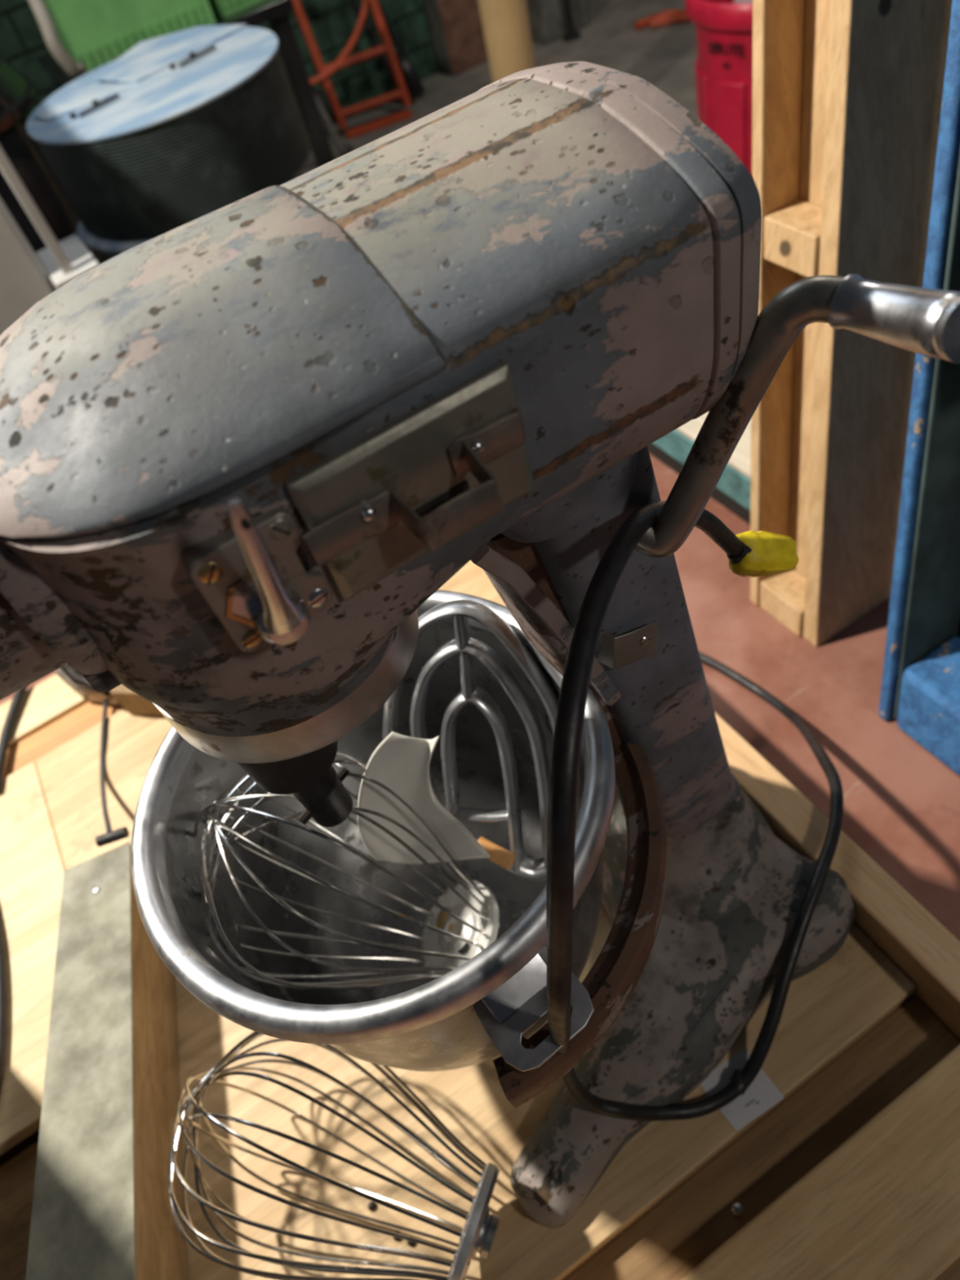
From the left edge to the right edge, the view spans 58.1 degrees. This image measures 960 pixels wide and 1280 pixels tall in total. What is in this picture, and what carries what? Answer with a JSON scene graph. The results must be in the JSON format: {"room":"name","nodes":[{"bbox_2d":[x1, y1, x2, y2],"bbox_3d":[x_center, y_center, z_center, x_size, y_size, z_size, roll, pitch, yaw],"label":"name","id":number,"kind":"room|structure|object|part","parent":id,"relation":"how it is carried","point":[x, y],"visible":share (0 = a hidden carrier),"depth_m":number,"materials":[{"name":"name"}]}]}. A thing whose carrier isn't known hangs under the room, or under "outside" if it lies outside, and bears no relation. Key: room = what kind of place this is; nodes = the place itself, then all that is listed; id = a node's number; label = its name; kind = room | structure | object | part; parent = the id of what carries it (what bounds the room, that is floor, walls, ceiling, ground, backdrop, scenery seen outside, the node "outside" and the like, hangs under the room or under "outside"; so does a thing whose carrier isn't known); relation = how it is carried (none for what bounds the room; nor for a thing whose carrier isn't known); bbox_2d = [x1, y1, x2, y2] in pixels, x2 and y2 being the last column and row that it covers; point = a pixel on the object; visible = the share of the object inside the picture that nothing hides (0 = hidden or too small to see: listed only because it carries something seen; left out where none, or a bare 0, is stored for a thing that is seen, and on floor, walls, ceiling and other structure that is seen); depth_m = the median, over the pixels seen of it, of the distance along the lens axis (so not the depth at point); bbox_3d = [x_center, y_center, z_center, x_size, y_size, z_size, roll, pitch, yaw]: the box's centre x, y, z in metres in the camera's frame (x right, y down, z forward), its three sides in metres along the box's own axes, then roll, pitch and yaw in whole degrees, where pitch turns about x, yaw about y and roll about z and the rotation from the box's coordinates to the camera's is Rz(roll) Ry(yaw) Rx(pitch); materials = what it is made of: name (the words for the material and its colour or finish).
{"room":"industrial hall","nodes":[
{"label":"industrial hall","id":0,"kind":"room"},
{"bbox_2d":[0,0,438,121],"bbox_3d":[-1.376,-3.380,3.684,2.050,2.400,0.204,-32,50,-11],"label":"wall","id":1,"kind":"structure","parent":0,"point":[332,24],"depth_m":4.38,"materials":[{"name":"green paint"}]},
{"bbox_2d":[422,0,488,76],"bbox_3d":[-0.195,-3.828,3.990,0.500,2.000,0.204,-32,50,-11],"label":"wall pier","id":2,"kind":"object","parent":1,"relation":"attached to","point":[455,26],"visible":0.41,"depth_m":4.53,"materials":[{"name":"red brick"}]},
{"bbox_2d":[301,0,697,173],"bbox_3d":[0.051,-1.532,3.395,11.000,0.060,10.000,-32,50,-11],"label":"floor","id":3,"kind":"structure","parent":0,"point":[665,57],"depth_m":4.45,"materials":[{"name":"grey concrete"}]},
{"bbox_2d":[0,145,98,335],"bbox_3d":[-1.333,-0.558,2.010,1.044,1.400,0.660,-32,50,-11],"label":"cabinet","id":4,"kind":"object","parent":3,"relation":"on","point":[24,282],"visible":0.23,"depth_m":1.74,"materials":[{"name":"metal"}]},
{"bbox_3d":[-1.233,-0.370,1.827,0.924,1.360,0.012,-32,50,-11],"label":"panel","id":5,"kind":"part","parent":4,"relation":"part of","materials":[{"name":"grey metal"}]},
{"bbox_2d":[27,0,88,78],"bbox_3d":[-1.002,-1.252,2.604,0.118,1.190,0.072,33,66,34],"label":"hose","id":6,"kind":"object","parent":3,"relation":"on","point":[74,69],"visible":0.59,"depth_m":2.20,"materials":[{"name":"plastic"}]},
{"bbox_2d":[0,56,119,274],"bbox_3d":[-1.569,-1.217,2.844,0.756,1.060,0.756,-32,50,-11],"label":"barrel","id":7,"kind":"object","parent":3,"relation":"on","point":[19,94],"visible":0.26,"depth_m":2.50,"materials":[{"name":"plastic"}]},
{"bbox_2d":[26,23,311,253],"bbox_3d":[-0.642,-0.960,2.366,0.720,1.072,0.720,-32,50,-11],"label":"drum","id":8,"kind":"object","parent":3,"relation":"on","point":[183,126],"visible":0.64,"depth_m":1.91,"materials":[{"name":"metal"}]},
{"bbox_3d":[-0.750,-1.279,1.979,0.606,0.007,0.606,-32,50,-11],"label":"lid","id":9,"kind":"part","parent":8,"relation":"part of","materials":[{"name":"blue metal"}]},
{"bbox_2d":[37,0,334,167],"bbox_3d":[-1.008,-1.823,3.300,0.780,0.890,0.590,-32,50,-11],"label":"bench","id":10,"kind":"object","parent":3,"relation":"on","point":[275,12],"visible":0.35,"depth_m":2.98,"materials":[{"name":"black plastic"}]},
{"bbox_3d":[-1.421,-1.774,3.400,0.060,0.850,0.060,-32,50,-11],"label":"leg","id":11,"kind":"part","parent":10,"relation":"part of","materials":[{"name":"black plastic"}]},
{"bbox_2d":[43,0,216,71],"bbox_3d":[-1.160,-2.077,2.761,0.480,0.300,0.312,-32,50,-11],"label":"plastic crate","id":12,"kind":"object","parent":10,"relation":"on","point":[95,33],"visible":0.7,"depth_m":2.71,"materials":[{"name":"green plastic"}]},
{"bbox_3d":[-1.350,-1.968,2.717,0.012,0.290,0.276,-32,50,-11],"label":"panel","id":13,"kind":"part","parent":12,"relation":"part of","materials":[{"name":"green plastic"}]},
{"bbox_3d":[-1.241,-1.953,2.591,0.130,0.066,0.012,-32,50,-11],"label":"panel","id":14,"kind":"part","parent":12,"relation":"part of","materials":[{"name":"green plastic"}]},
{"bbox_3d":[-1.132,-1.990,2.874,0.460,0.010,0.300,-32,50,-11],"label":"floor panel","id":15,"kind":"part","parent":12,"relation":"part of","materials":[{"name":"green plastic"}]},
{"bbox_2d":[207,0,263,17],"bbox_3d":[-0.877,-2.301,2.894,0.245,0.260,0.372,-32,50,-11],"label":"plastic crate","id":16,"kind":"object","parent":10,"relation":"on","point":[220,8],"visible":0.81,"depth_m":2.86,"materials":[{"name":"green plastic"}]},
{"bbox_3d":[-0.970,-2.253,2.873,0.012,0.250,0.336,-32,50,-11],"label":"panel","id":17,"kind":"part","parent":16,"relation":"part of","materials":[{"name":"green plastic"}]},
{"bbox_3d":[-0.782,-2.175,2.822,0.225,0.151,0.012,-32,50,-11],"label":"panel","id":18,"kind":"part","parent":16,"relation":"part of","materials":[{"name":"green plastic"}]},
{"bbox_3d":[-0.596,-1.843,3.228,0.060,0.850,0.060,-32,50,-11],"label":"leg","id":19,"kind":"part","parent":10,"relation":"part of","materials":[{"name":"black plastic"}]},
{"bbox_2d":[312,90,353,155],"bbox_3d":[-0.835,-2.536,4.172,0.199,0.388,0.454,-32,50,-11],"label":"chair","id":20,"kind":"object","parent":3,"relation":"on","point":[344,148],"visible":0.41,"depth_m":4.08,"materials":[{"name":"black plastic"}]},
{"bbox_2d":[291,0,417,139],"bbox_3d":[-0.749,-3.200,3.935,0.590,1.533,0.395,-20,49,-1],"label":"hand truck","id":21,"kind":"object","parent":3,"relation":"on","point":[402,70],"visible":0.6,"depth_m":4.33,"materials":[{"name":"orange metal"}]},
{"bbox_3d":[-0.939,-3.166,3.944,0.044,1.508,0.343,-35,51,-14],"label":"rail","id":22,"kind":"part","parent":21,"relation":"part of","materials":[{"name":"orange metal"}]},
{"bbox_2d":[309,0,368,85],"bbox_3d":[-0.751,-2.879,4.176,0.593,0.277,0.030,-32,50,-11],"label":"cord","id":23,"kind":"object","parent":21,"relation":"hanging from","point":[317,79],"visible":0.71,"depth_m":4.23,"materials":[{"name":"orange rubber"}]},
{"bbox_3d":[-0.516,-2.631,4.408,0.349,0.012,0.090,-20,49,-1],"label":"toe plate","id":24,"kind":"part","parent":21,"relation":"part of","materials":[{"name":"orange metal"}]},
{"bbox_3d":[-0.611,-3.286,3.951,0.044,1.508,0.343,-35,51,-14],"label":"rail","id":25,"kind":"part","parent":21,"relation":"part of","materials":[{"name":"orange metal"}]},
{"bbox_2d":[347,0,425,100],"bbox_3d":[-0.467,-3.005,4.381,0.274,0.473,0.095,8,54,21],"label":"hand truck","id":26,"kind":"object","parent":3,"relation":"on","point":[366,28],"visible":0.53,"depth_m":4.35,"materials":[{"name":"metal"}]},
{"bbox_3d":[-0.516,-2.988,4.380,0.188,0.473,0.036,8,54,21],"label":"rail","id":27,"kind":"part","parent":26,"relation":"part of","materials":[{"name":"red metal"}]},
{"bbox_3d":[-0.418,-3.022,4.381,0.188,0.473,0.036,8,54,21],"label":"rail","id":28,"kind":"part","parent":26,"relation":"part of","materials":[{"name":"red metal"}]},
{"bbox_2d":[0,453,959,941],"bbox_3d":[0.010,0.719,1.042,2.280,0.710,1.950,-32,50,-11],"label":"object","id":29,"kind":"structure","parent":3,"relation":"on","point":[901,807],"depth_m":0.99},
{"bbox_2d":[0,560,959,1279],"bbox_3d":[-0.300,0.422,0.812,1.280,0.135,1.230,-32,50,-11],"label":"wooden table","id":30,"kind":"object","parent":29,"relation":"on","point":[854,1174],"depth_m":0.71,"materials":[{"name":"brown wood"}]},
{"bbox_2d":[0,921,7,1095],"bbox_3d":[-0.494,0.359,0.880,0.023,0.012,0.238,-25,49,-5],"label":"cable","id":31,"kind":"object","parent":30,"relation":"on","point":[3,984],"visible":1,"depth_m":0.86,"materials":[{"name":"rubber"}]},
{"bbox_2d":[0,685,27,793],"bbox_3d":[-0.604,0.116,1.109,0.020,0.016,0.184,-13,49,5],"label":"hose","id":32,"kind":"object","parent":30,"relation":"on","point":[15,704],"visible":0.74,"depth_m":1.11,"materials":[{"name":"rubber"}]},
{"bbox_3d":[-0.510,0.046,1.121,0.136,0.045,0.048,29,64,33],"label":"rusty bracket","id":33,"kind":"part","parent":30,"relation":"part of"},
{"bbox_2d":[25,841,188,1279],"bbox_3d":[-0.312,0.429,0.721,0.093,0.089,0.527,-20,49,-1],"label":"wooden beam","id":34,"kind":"structure","parent":30,"relation":"on","point":[101,1210],"depth_m":0.72,"materials":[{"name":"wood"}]},
{"bbox_2d":[95,699,128,847],"bbox_3d":[-0.429,0.144,0.982,0.042,0.100,0.293,-30,50,-10],"label":"cord","id":35,"kind":"object","parent":30,"relation":"on","point":[110,837],"visible":0.94,"depth_m":0.94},
{"bbox_2d":[110,684,163,715],"bbox_3d":[-0.406,0.059,1.078,0.123,0.050,0.055,0,51,15],"label":"wooden block","id":36,"kind":"object","parent":30,"relation":"on","point":[134,704],"visible":0.23,"depth_m":1.06,"materials":[{"name":"brown wood"}]},
{"bbox_2d":[168,1031,499,1279],"bbox_3d":[-0.109,0.375,0.648,0.244,0.169,0.173,-3,51,13],"label":"wire whisk","id":37,"kind":"object","parent":30,"relation":"on","point":[479,1230],"visible":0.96,"depth_m":0.62,"materials":[{"name":"metal"}]},
{"bbox_2d":[448,1164,499,1279],"bbox_3d":[-0.005,0.427,0.627,0.012,0.082,0.082,18,51,12],"label":"socket","id":38,"kind":"object","parent":37,"relation":"attached to","point":[479,1230],"depth_m":0.61,"materials":[{"name":"metal"}]},
{"bbox_2d":[368,1201,375,1210],"bbox_3d":[-0.087,0.454,0.694,0.007,0.004,0.007,-32,50,-11],"label":"nail hole","id":39,"kind":"object","parent":30,"relation":"on","point":[371,1206],"visible":0.98,"depth_m":0.69,"materials":[{"name":"black metal"}]},
{"bbox_2d":[392,1231,400,1240],"bbox_3d":[-0.065,0.467,0.677,0.007,0.004,0.007,-32,50,-11],"label":"nail hole","id":40,"kind":"object","parent":30,"relation":"on","point":[397,1232],"visible":0.33,"depth_m":0.68,"materials":[{"name":"black metal"}]},
{"bbox_2d":[407,1235,415,1246],"bbox_3d":[-0.053,0.468,0.673,0.007,0.004,0.007,-32,50,-11],"label":"nail hole","id":41,"kind":"object","parent":30,"relation":"on","point":[410,1243],"visible":0.57,"depth_m":0.67,"materials":[{"name":"black metal"}]},
{"bbox_2d":[0,61,959,1227],"bbox_3d":[-0.026,0.070,0.553,0.510,0.669,0.400,-32,50,-11],"label":"stand mixer","id":42,"kind":"object","parent":30,"relation":"on","point":[243,447],"visible":0.94,"depth_m":0.30,"materials":[{"name":"paint"}]},
{"bbox_3d":[-0.073,-0.021,0.289,0.037,0.046,0.012,-32,50,-11],"label":"speed plate","id":43,"kind":"part","parent":42,"relation":"part of","materials":[{"name":"metal"}]},
{"bbox_3d":[-0.069,-0.021,0.263,0.014,0.060,0.018,-32,50,-11],"label":"arm","id":44,"kind":"part","parent":42,"relation":"part of","materials":[{"name":"silver metal"}]},
{"bbox_3d":[-0.067,-0.008,0.291,0.018,0.019,0.014,-32,50,-11],"label":"speed lever","id":45,"kind":"part","parent":42,"relation":"part of","materials":[{"name":"silver metal"}]},
{"bbox_2d":[130,589,615,1071],"bbox_3d":[-0.044,0.160,0.622,0.302,0.264,0.302,3,52,17],"label":"mixing bowl","id":46,"kind":"object","parent":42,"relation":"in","point":[480,1011],"visible":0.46,"depth_m":0.58,"materials":[{"name":"silver metal"}]},
{"bbox_2d":[193,750,499,989],"bbox_3d":[-0.100,0.175,0.601,0.178,0.224,0.159,27,63,32],"label":"wire whisk","id":47,"kind":"object","parent":46,"relation":"in","point":[463,922],"visible":0.87,"depth_m":0.58,"materials":[{"name":"metal"}]},
{"bbox_2d":[421,883,499,975],"bbox_3d":[-0.016,0.221,0.655,0.076,0.011,0.076,-40,34,22],"label":"socket","id":48,"kind":"object","parent":47,"relation":"attached to","point":[486,924],"depth_m":0.65,"materials":[{"name":"silver metal"}]},
{"bbox_2d":[357,731,489,863],"bbox_3d":[-0.043,0.115,0.597,0.082,0.116,0.050,-10,50,8],"label":"scraper","id":49,"kind":"object","parent":46,"relation":"in","point":[401,762],"visible":0.97,"depth_m":0.60,"materials":[{"name":"silver metal"}]},
{"bbox_2d":[382,599,558,881],"bbox_3d":[0.002,0.071,0.605,0.133,0.199,0.101,17,58,27],"label":"flat beater","id":50,"kind":"object","parent":46,"relation":"in","point":[468,648],"visible":0.78,"depth_m":0.58,"materials":[{"name":"metal"}]},
{"bbox_2d":[477,836,515,870],"bbox_3d":[0.011,0.154,0.624,0.030,0.016,0.012,20,59,29],"label":"wooden stick","id":51,"kind":"object","parent":46,"relation":"in","point":[500,855],"visible":0.93,"depth_m":0.62,"materials":[{"name":"brown wood"}]},
{"bbox_3d":[-0.020,-0.052,0.296,0.084,0.055,0.006,-32,50,-11],"label":"plate","id":52,"kind":"part","parent":42,"relation":"part of","materials":[{"name":"metal"}]},
{"bbox_3d":[0.040,-0.002,0.457,0.062,0.159,0.010,-25,49,-6],"label":"slide rail","id":53,"kind":"part","parent":42,"relation":"part of","materials":[{"name":"metal"}]},
{"bbox_2d":[546,500,844,1120],"bbox_3d":[0.189,0.043,0.676,0.210,0.606,0.591,1,52,16],"label":"power cord","id":54,"kind":"object","parent":42,"relation":"hanging from","point":[752,553],"visible":0.88,"depth_m":0.42,"materials":[{"name":"black rubber"}]},
{"bbox_3d":[0.106,-0.091,0.380,0.098,0.128,0.025,-9,50,8],"label":"lift handle","id":55,"kind":"part","parent":42,"relation":"part of","materials":[{"name":"metal"}]},
{"bbox_2d":[699,1048,784,1131],"bbox_3d":[0.209,0.360,0.692,0.048,0.001,0.047,-32,50,-11],"label":"paper label","id":56,"kind":"object","parent":30,"relation":"on","point":[762,1095],"visible":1,"depth_m":0.69,"materials":[{"name":"white paper"}]},
{"bbox_2d":[728,1077,759,1106],"bbox_3d":[0.209,0.361,0.690,0.015,0.001,0.027,-32,50,-11],"label":"print","id":57,"kind":"object","parent":56,"relation":"on","point":[750,1098],"depth_m":0.69},
{"bbox_3d":[0.043,0.587,0.585,0.892,0.074,0.091,-32,50,-11],"label":"rail","id":58,"kind":"part","parent":30,"relation":"part of","materials":[{"name":"brown wood"}]},
{"bbox_3d":[0.218,0.102,0.936,0.038,0.130,1.230,-32,50,-11],"label":"rail","id":59,"kind":"part","parent":30,"relation":"part of","materials":[{"name":"brown wood"}]},
{"bbox_2d":[647,411,751,524],"bbox_3d":[0.387,-0.403,1.311,0.375,0.120,0.520,-32,50,-11],"label":"pallet","id":60,"kind":"object","parent":29,"relation":"on","point":[732,491],"visible":0.02,"depth_m":1.16,"materials":[{"name":"wood"}]},
{"bbox_3d":[0.380,-0.418,1.292,0.372,0.052,0.516,-32,50,-11],"label":"edge trim","id":61,"kind":"part","parent":60,"relation":"part of","materials":[{"name":"teal wood"}]},
{"bbox_2d":[750,0,952,646],"bbox_3d":[0.381,-0.406,0.858,0.212,0.810,0.413,-2,51,14],"label":"wooden frame","id":62,"kind":"object","parent":29,"relation":"on","point":[847,95],"visible":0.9,"depth_m":0.85,"materials":[{"name":"brown wood"}]},
{"bbox_2d":[878,0,959,777],"bbox_3d":[0.492,-0.228,0.681,0.287,0.810,0.454,-32,50,-11],"label":"pallet","id":63,"kind":"object","parent":29,"relation":"on","point":[920,687],"visible":0.92,"depth_m":0.84,"materials":[{"name":"paint"}]},
{"bbox_2d":[477,0,535,82],"bbox_3d":[-0.024,-2.599,2.732,0.170,2.300,0.170,-32,50,-11],"label":"post","id":64,"kind":"object","parent":3,"relation":"on","point":[505,23],"visible":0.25,"depth_m":3.13,"materials":[{"name":"beige wood"}]},
{"bbox_2d":[562,0,581,42],"bbox_3d":[0.398,-3.499,4.283,0.100,0.901,0.100,-32,50,-11],"label":"stand","id":65,"kind":"object","parent":3,"relation":"on","point":[571,35],"visible":1,"depth_m":4.57,"materials":[{"name":"metal"}]},
{"bbox_2d":[634,9,691,31],"bbox_3d":[0.963,-3.211,4.450,0.332,0.055,0.137,2,52,17],"label":"cord","id":66,"kind":"object","parent":3,"relation":"on","point":[669,17],"visible":0.87,"depth_m":4.43,"materials":[{"name":"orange rubber"}]},
{"bbox_2d":[684,0,752,175],"bbox_3d":[0.957,-1.760,2.820,0.544,0.712,0.544,-32,50,-11],"label":"trash can","id":67,"kind":"object","parent":3,"relation":"on","point":[723,64],"visible":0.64,"depth_m":2.63,"materials":[{"name":"plastic"}]},
{"bbox_2d":[733,0,752,4],"bbox_3d":[0.940,-1.975,2.678,0.313,0.618,0.306,-32,50,-11],"label":"bag","id":68,"kind":"object","parent":67,"relation":"in","point":[735,1],"visible":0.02,"depth_m":2.64,"materials":[{"name":"white"}]},
{"bbox_2d":[525,0,589,44],"bbox_3d":[0.095,-4.160,3.919,0.300,2.400,0.500,-32,50,-11],"label":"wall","id":69,"kind":"structure","parent":0,"point":[546,18],"depth_m":4.60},
{"bbox_2d":[483,533,666,1107],"bbox_3d":[-0.002,0.044,0.547,0.216,0.300,0.353,-32,50,-11],"label":"support","id":70,"kind":"object","parent":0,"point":[544,580],"depth_m":0.50,"materials":[{"name":"paint"}]}
]}

